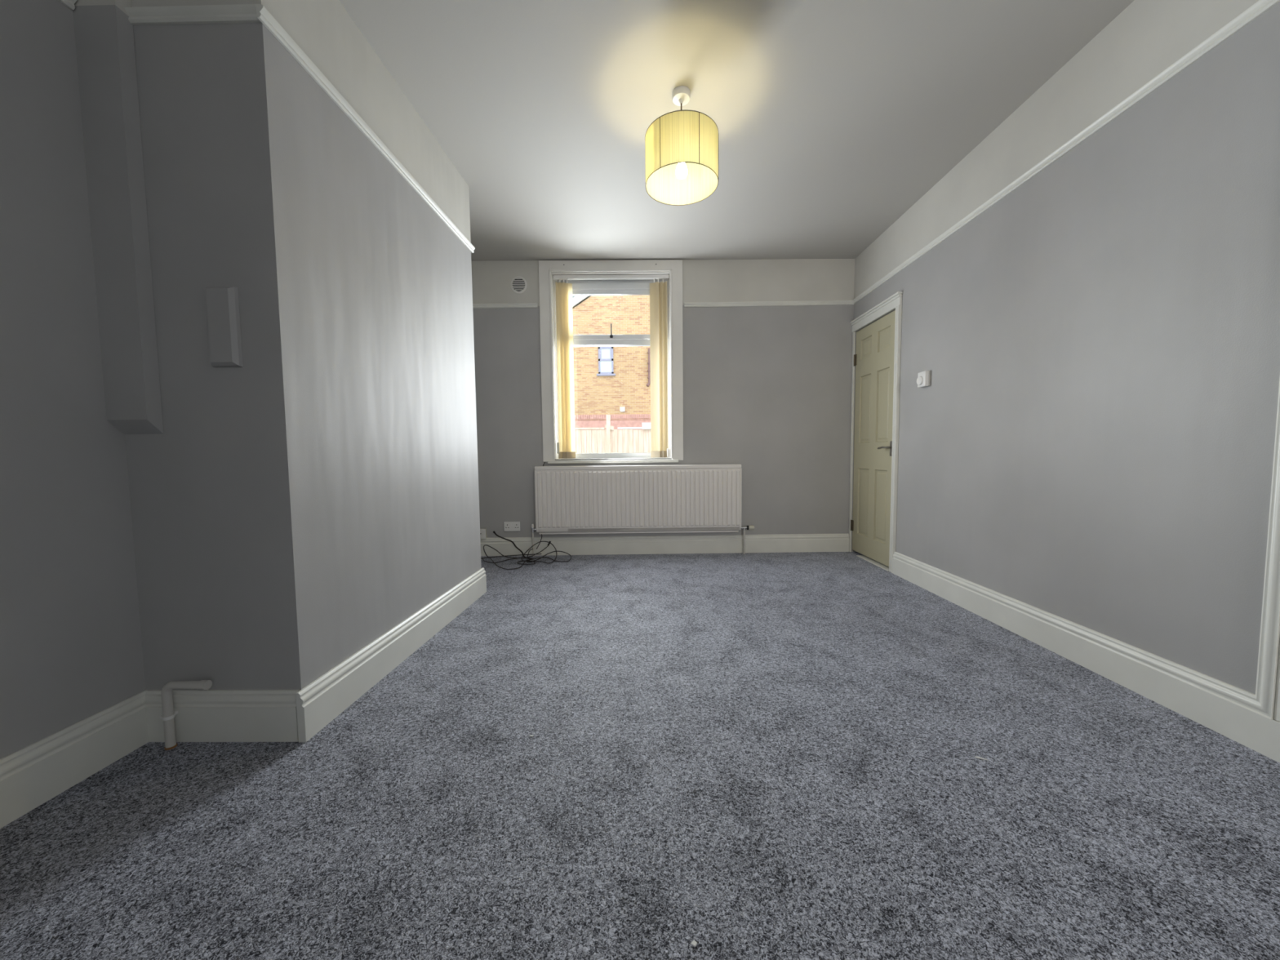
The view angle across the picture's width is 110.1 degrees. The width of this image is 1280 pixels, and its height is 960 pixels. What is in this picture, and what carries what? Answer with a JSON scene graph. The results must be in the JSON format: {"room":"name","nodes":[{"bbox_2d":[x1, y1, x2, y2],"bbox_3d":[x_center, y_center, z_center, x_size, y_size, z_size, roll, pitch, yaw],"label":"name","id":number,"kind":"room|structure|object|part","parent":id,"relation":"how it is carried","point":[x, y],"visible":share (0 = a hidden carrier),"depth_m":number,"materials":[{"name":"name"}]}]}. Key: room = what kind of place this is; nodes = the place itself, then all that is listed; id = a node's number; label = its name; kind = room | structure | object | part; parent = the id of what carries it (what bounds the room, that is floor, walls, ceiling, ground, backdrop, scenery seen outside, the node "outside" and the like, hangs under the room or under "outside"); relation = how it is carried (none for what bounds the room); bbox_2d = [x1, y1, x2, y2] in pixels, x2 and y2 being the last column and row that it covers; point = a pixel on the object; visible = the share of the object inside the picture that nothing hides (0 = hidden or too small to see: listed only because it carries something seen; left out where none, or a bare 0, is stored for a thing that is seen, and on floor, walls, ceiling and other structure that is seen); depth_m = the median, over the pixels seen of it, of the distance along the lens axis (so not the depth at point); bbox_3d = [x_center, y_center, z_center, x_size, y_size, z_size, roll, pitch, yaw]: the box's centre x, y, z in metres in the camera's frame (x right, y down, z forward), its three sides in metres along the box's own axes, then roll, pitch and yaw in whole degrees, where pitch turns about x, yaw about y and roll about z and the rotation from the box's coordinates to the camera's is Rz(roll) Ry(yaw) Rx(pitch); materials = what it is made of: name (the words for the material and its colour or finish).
{"room":"empty living room","nodes":[
{"label":"empty living room","id":0,"kind":"room"},
{"bbox_2d":[0,0,145,758],"bbox_3d":[-1.719,-0.444,1.177,0.120,2.650,5.760,-1,4,1],"label":"wall","id":1,"kind":"structure","parent":0,"point":[71,651],"depth_m":1.26,"materials":[{"name":"grey paint"}]},
{"bbox_2d":[57,0,76,10],"bbox_3d":[-1.675,-1.299,-0.224,0.021,0.037,3.070,-1,4,1],"label":"rail","id":2,"kind":"object","parent":1,"relation":"attached to","point":[69,4],"visible":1,"depth_m":1.30,"materials":[{"name":"white paint"}]},
{"bbox_2d":[0,689,148,828],"bbox_3d":[-1.652,0.876,-0.065,0.022,0.166,3.120,-1,4,1],"label":"baseboard","id":3,"kind":"structure","parent":1,"relation":"attached to","point":[33,775],"depth_m":1.27,"materials":[{"name":"white paint"}]},
{"bbox_2d":[72,0,163,434],"bbox_3d":[-1.597,-0.963,1.360,0.127,1.638,0.045,-1,4,1],"label":"pipe boxing","id":4,"kind":"object","parent":1,"relation":"attached to","point":[104,32],"visible":1,"depth_m":1.35,"materials":[{"name":"grey paint"}]},
{"bbox_2d":[124,0,481,689],"bbox_3d":[-1.369,-0.509,2.182,0.553,2.650,1.543,-1,4,1],"label":"wall","id":5,"kind":"structure","parent":0,"point":[292,507],"depth_m":1.48,"materials":[{"name":"grey paint"}]},
{"bbox_2d":[124,4,261,25],"bbox_3d":[-1.341,-1.399,1.343,0.398,0.037,0.021,-1,4,1],"label":"rail","id":6,"kind":"object","parent":5,"relation":"attached to","point":[237,13],"visible":1,"depth_m":1.34,"materials":[{"name":"white paint"}]},
{"bbox_2d":[145,688,300,742],"bbox_3d":[-1.379,0.779,1.477,0.509,0.166,0.022,-1,4,1],"label":"baseboard","id":7,"kind":"structure","parent":5,"relation":"attached to","point":[208,715],"depth_m":1.47,"materials":[{"name":"white paint"}]},
{"bbox_2d":[205,286,243,367],"bbox_3d":[-1.304,-0.479,1.397,0.092,0.246,0.024,-1,4,1],"label":"cover","id":8,"kind":"object","parent":5,"relation":"attached to","point":[222,302],"visible":1,"depth_m":1.39,"materials":[{"name":"grey paint"}]},
{"bbox_2d":[256,4,475,253],"bbox_3d":[-1.107,-1.446,2.120,0.021,0.037,1.582,0,4,2],"label":"rail","id":9,"kind":"object","parent":5,"relation":"attached to","point":[263,15],"visible":1,"depth_m":1.70,"materials":[{"name":"white paint"}]},
{"bbox_2d":[295,567,486,742],"bbox_3d":[-1.083,0.728,2.253,0.025,0.166,1.589,0,4,2],"label":"baseboard","id":10,"kind":"structure","parent":5,"relation":"attached to","point":[321,701],"depth_m":1.83,"materials":[{"name":"white paint"}]},
{"bbox_2d":[0,551,1279,959],"bbox_3d":[0.111,0.920,1.258,4.111,0.120,6.200,-1,4,1],"label":"floor","id":11,"kind":"structure","parent":0,"point":[740,756],"depth_m":1.18,"materials":[{"name":"carpet"}]},
{"bbox_2d":[160,680,212,750],"bbox_3d":[-1.464,0.753,1.445,0.159,0.222,0.041,-1,4,1],"label":"gas pipe","id":12,"kind":"object","parent":11,"relation":"on","point":[168,715],"visible":1,"depth_m":1.43,"materials":[{"name":"grey metal"}]},
{"bbox_2d":[493,531,532,559],"bbox_3d":[-1.109,0.570,3.958,0.361,0.248,0.101,0,4,9],"label":"cable","id":13,"kind":"object","parent":11,"relation":"on","point":[494,532],"visible":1,"depth_m":3.97,"materials":[{"name":"black plastic"}]},
{"bbox_2d":[480,541,571,569],"bbox_3d":[-1.015,0.631,3.796,0.815,0.164,0.454,-1,4,1],"label":"coiled cable","id":14,"kind":"object","parent":11,"relation":"on","point":[549,542],"visible":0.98,"depth_m":3.95,"materials":[{"name":"black plastic"}]},
{"bbox_2d":[690,940,697,946],"bbox_3d":[0.103,0.883,0.852,0.009,0.002,0.009,2,5,40],"label":"paper scrap","id":15,"kind":"object","parent":11,"relation":"on","point":[693,943],"visible":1,"depth_m":0.85,"materials":[{"name":"white paper"}]},
{"bbox_2d":[471,258,854,537],"bbox_3d":[0.198,-0.650,4.219,3.720,2.650,0.300,-1,4,-1],"label":"wall","id":16,"kind":"structure","parent":0,"point":[767,389],"depth_m":4.06,"materials":[{"name":"grey paint"}]},
{"bbox_2d":[480,528,486,538],"bbox_3d":[-1.455,0.493,4.098,0.088,0.088,0.044,-1,4,-1],"label":"outlet","id":17,"kind":"object","parent":16,"relation":"attached to","point":[482,531],"visible":0.62,"depth_m":4.08,"materials":[{"name":"beige plastic"}]},
{"bbox_2d":[503,521,519,531],"bbox_3d":[-1.177,0.427,4.113,0.146,0.086,0.013,-1,4,-1],"label":"double socket","id":18,"kind":"object","parent":16,"relation":"attached to","point":[508,526],"visible":1,"depth_m":4.11,"materials":[{"name":"white plastic"}]},
{"bbox_2d":[510,275,527,293],"bbox_3d":[-1.081,-1.739,3.983,0.150,0.150,0.010,-1,4,-1],"label":"air vent","id":19,"kind":"object","parent":16,"relation":"in","point":[518,285],"visible":1,"depth_m":3.98,"materials":[{"name":"paint"}]},
{"bbox_2d":[531,464,754,556],"bbox_3d":[0.026,0.276,4.071,2.025,0.819,0.104,-1,4,-1],"label":"radiator","id":20,"kind":"object","parent":16,"relation":"attached to","point":[680,498],"visible":1,"depth_m":4.01,"materials":[{"name":"white metal"}]},
{"bbox_3d":[-0.940,0.179,4.043,0.004,0.536,0.061,-1,4,-1],"label":"panel","id":21,"kind":"part","parent":20,"relation":"part of","materials":[{"name":"white metal"}]},
{"bbox_2d":[534,464,741,470],"bbox_3d":[-0.015,-0.115,4.036,1.854,0.033,0.070,-1,4,-1],"label":"grille","id":22,"kind":"object","parent":20,"relation":"attached to","point":[680,467],"depth_m":4.00,"materials":[{"name":"white metal"}]},
{"bbox_3d":[-0.012,0.183,4.024,1.850,0.560,0.022,-1,4,-1],"label":"panel","id":23,"kind":"part","parent":20,"relation":"part of","materials":[{"name":"white metal"}]},
{"bbox_3d":[-0.009,0.475,4.062,1.810,0.016,0.014,-1,4,-1],"label":"rail","id":24,"kind":"part","parent":20,"relation":"part of","materials":[{"name":"white metal"}]},
{"bbox_3d":[0.914,0.159,4.062,0.004,0.536,0.061,-1,4,-1],"label":"panel","id":25,"kind":"part","parent":20,"relation":"part of","materials":[{"name":"white metal"}]},
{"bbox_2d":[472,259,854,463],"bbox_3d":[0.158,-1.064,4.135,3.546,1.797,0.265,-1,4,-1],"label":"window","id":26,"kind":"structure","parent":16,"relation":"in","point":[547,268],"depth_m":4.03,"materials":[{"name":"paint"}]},
{"bbox_2d":[552,274,670,458],"bbox_3d":[-0.252,-1.027,4.089,1.047,1.649,0.087,-1,4,-1],"label":"vertical blind","id":27,"kind":"object","parent":26,"relation":"attached to","point":[566,446],"visible":1,"depth_m":4.09,"materials":[{"name":"beige fabric"}]},
{"bbox_3d":[-0.767,-1.072,4.072,0.018,1.470,0.030,-2,4,-18],"label":"pull cord","id":28,"kind":"part","parent":27,"relation":"part of","materials":[{"name":"white plastic"}]},
{"bbox_3d":[-0.266,-1.382,4.140,0.028,0.126,0.032,-1,4,-1],"label":"sash handle","id":29,"kind":"part","parent":26,"relation":"part of","materials":[{"name":"grey metal"}]},
{"bbox_3d":[-0.259,-1.568,4.185,0.971,0.515,0.085,-1,4,-1],"label":"opening sash","id":30,"kind":"part","parent":26,"relation":"part of","materials":[{"name":"white plastic"}]},
{"bbox_3d":[-0.254,-1.034,4.230,1.051,1.655,0.070,-1,4,-1],"label":"frame","id":31,"kind":"part","parent":26,"relation":"part of","materials":[{"name":"white plastic"}]},
{"bbox_3d":[-0.244,-0.181,4.152,1.187,0.040,0.200,-1,4,-1],"label":"sill","id":32,"kind":"part","parent":26,"relation":"part of","materials":[{"name":"white paint"}]},
{"bbox_2d":[480,533,848,555],"bbox_3d":[0.165,0.600,4.134,3.544,0.166,0.023,-1,4,-1],"label":"baseboard","id":33,"kind":"structure","parent":16,"relation":"attached to","point":[784,543],"depth_m":4.13,"materials":[{"name":"white paint"}]},
{"bbox_2d":[338,0,1133,261],"bbox_3d":[0.084,-1.838,1.148,4.111,0.100,6.320,-1,4,1],"label":"ceiling","id":34,"kind":"structure","parent":0,"point":[833,118],"depth_m":2.17,"materials":[{"name":"grey paint"}]},
{"bbox_2d":[644,85,718,205],"bbox_3d":[0.199,-1.637,2.151,0.351,0.426,0.351,-1,4,1],"label":"pendant lamp","id":35,"kind":"object","parent":34,"relation":"hanging from","point":[682,146],"visible":1,"depth_m":2.06,"materials":[{"name":"yellow fabric"}]},
{"bbox_3d":[0.201,-1.503,2.159,0.058,0.084,0.058,-1,4,1],"label":"bulb","id":36,"kind":"part","parent":35,"relation":"part of","materials":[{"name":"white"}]},
{"bbox_2d":[851,0,1279,693],"bbox_3d":[1.963,-0.480,1.170,0.120,2.650,5.844,-1,4,1],"label":"wall","id":37,"kind":"structure","parent":0,"point":[1089,443],"depth_m":1.79,"materials":[{"name":"grey paint"}]},
{"bbox_2d":[848,291,902,573],"bbox_3d":[1.969,-0.359,3.717,0.167,2.094,0.770,-1,4,1],"label":"door","id":38,"kind":"structure","parent":37,"relation":"in","point":[876,360],"depth_m":3.67,"materials":[{"name":"beige paint"}]},
{"bbox_3d":[1.908,-0.252,3.493,0.049,0.021,0.121,-1,4,1],"label":"lever","id":39,"kind":"part","parent":38,"relation":"part of","materials":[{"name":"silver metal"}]},
{"bbox_3d":[1.935,-0.242,3.442,0.006,0.115,0.038,-1,4,1],"label":"handle","id":40,"kind":"part","parent":38,"relation":"part of","materials":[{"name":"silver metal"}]},
{"bbox_2d":[916,369,930,387],"bbox_3d":[1.904,-0.678,3.007,0.043,0.105,0.086,-1,4,1],"label":"thermostat","id":41,"kind":"object","parent":37,"relation":"attached to","point":[923,377],"visible":1,"depth_m":2.98,"materials":[{"name":"grey plastic"}]},
{"bbox_2d":[852,0,1279,303],"bbox_3d":[1.883,-1.423,1.111,0.021,0.037,5.840,-1,4,1],"label":"rail","id":42,"kind":"object","parent":37,"relation":"attached to","point":[1260,6],"visible":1,"depth_m":1.79,"materials":[{"name":"white paint"}]},
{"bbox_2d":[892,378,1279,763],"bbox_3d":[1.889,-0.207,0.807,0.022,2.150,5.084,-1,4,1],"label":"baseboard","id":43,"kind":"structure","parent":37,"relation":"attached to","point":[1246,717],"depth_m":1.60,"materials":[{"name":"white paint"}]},
{"bbox_2d":[1273,643,1279,721],"bbox_3d":[1.897,-0.293,1.230,0.016,2.031,0.100,-1,4,1],"label":"trim","id":44,"kind":"structure","parent":37,"relation":"attached to","point":[1277,706],"depth_m":1.33,"materials":[{"name":"white paint"}]},
{"label":"outside","id":45,"kind":"structure","parent":0,"visible":0},
{"bbox_3d":[0.198,0.730,14.371,28.000,0.150,19.400,-1,4,1],"label":"ground","id":46,"kind":"structure","parent":45,"visible":0},
{"bbox_2d":[572,294,650,453],"bbox_3d":[1.732,-5.300,21.136,14.600,11.024,5.316,-1,4,1],"label":"brick house","id":47,"kind":"structure","parent":46,"relation":"on","point":[615,381],"depth_m":18.75,"materials":[{"name":"orange"}]},
{"bbox_3d":[-1.428,-5.003,18.732,0.500,0.990,0.028,-1,4,1],"label":"pane","id":48,"kind":"part","parent":47,"relation":"part of","materials":[{"name":"grey glass"}]},
{"bbox_3d":[-0.738,-2.977,18.833,0.200,0.200,0.059,-1,4,1],"label":"vent plate","id":49,"kind":"part","parent":47,"relation":"part of","materials":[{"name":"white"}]},
{"bbox_2d":[574,414,651,458],"bbox_3d":[-0.544,-0.361,10.971,8.628,2.460,0.130,-1,4,1],"label":"fence","id":50,"kind":"object","parent":46,"relation":"on","point":[609,437],"visible":0.16,"depth_m":10.96,"materials":[{"name":"white wood"}]},
{"bbox_3d":[-2.866,-1.244,10.982,4.000,0.043,0.060,-1,4,1],"label":"capping rail","id":51,"kind":"part","parent":50,"relation":"part of","materials":[{"name":"beige wood"}]},
{"bbox_3d":[-0.743,-0.360,10.984,0.210,2.460,0.110,-1,4,1],"label":"post","id":52,"kind":"part","parent":50,"relation":"part of","materials":[{"name":"beige wood"}]},
{"bbox_3d":[-0.542,-0.200,11.016,8.628,2.092,0.024,-1,4,1],"label":"board panel","id":53,"kind":"part","parent":50,"relation":"part of","materials":[{"name":"beige wood"}]},
{"bbox_3d":[1.593,-1.285,10.922,4.280,0.043,0.060,-1,4,1],"label":"capping rail","id":54,"kind":"part","parent":50,"relation":"part of","materials":[{"name":"white wood"}]}
]}

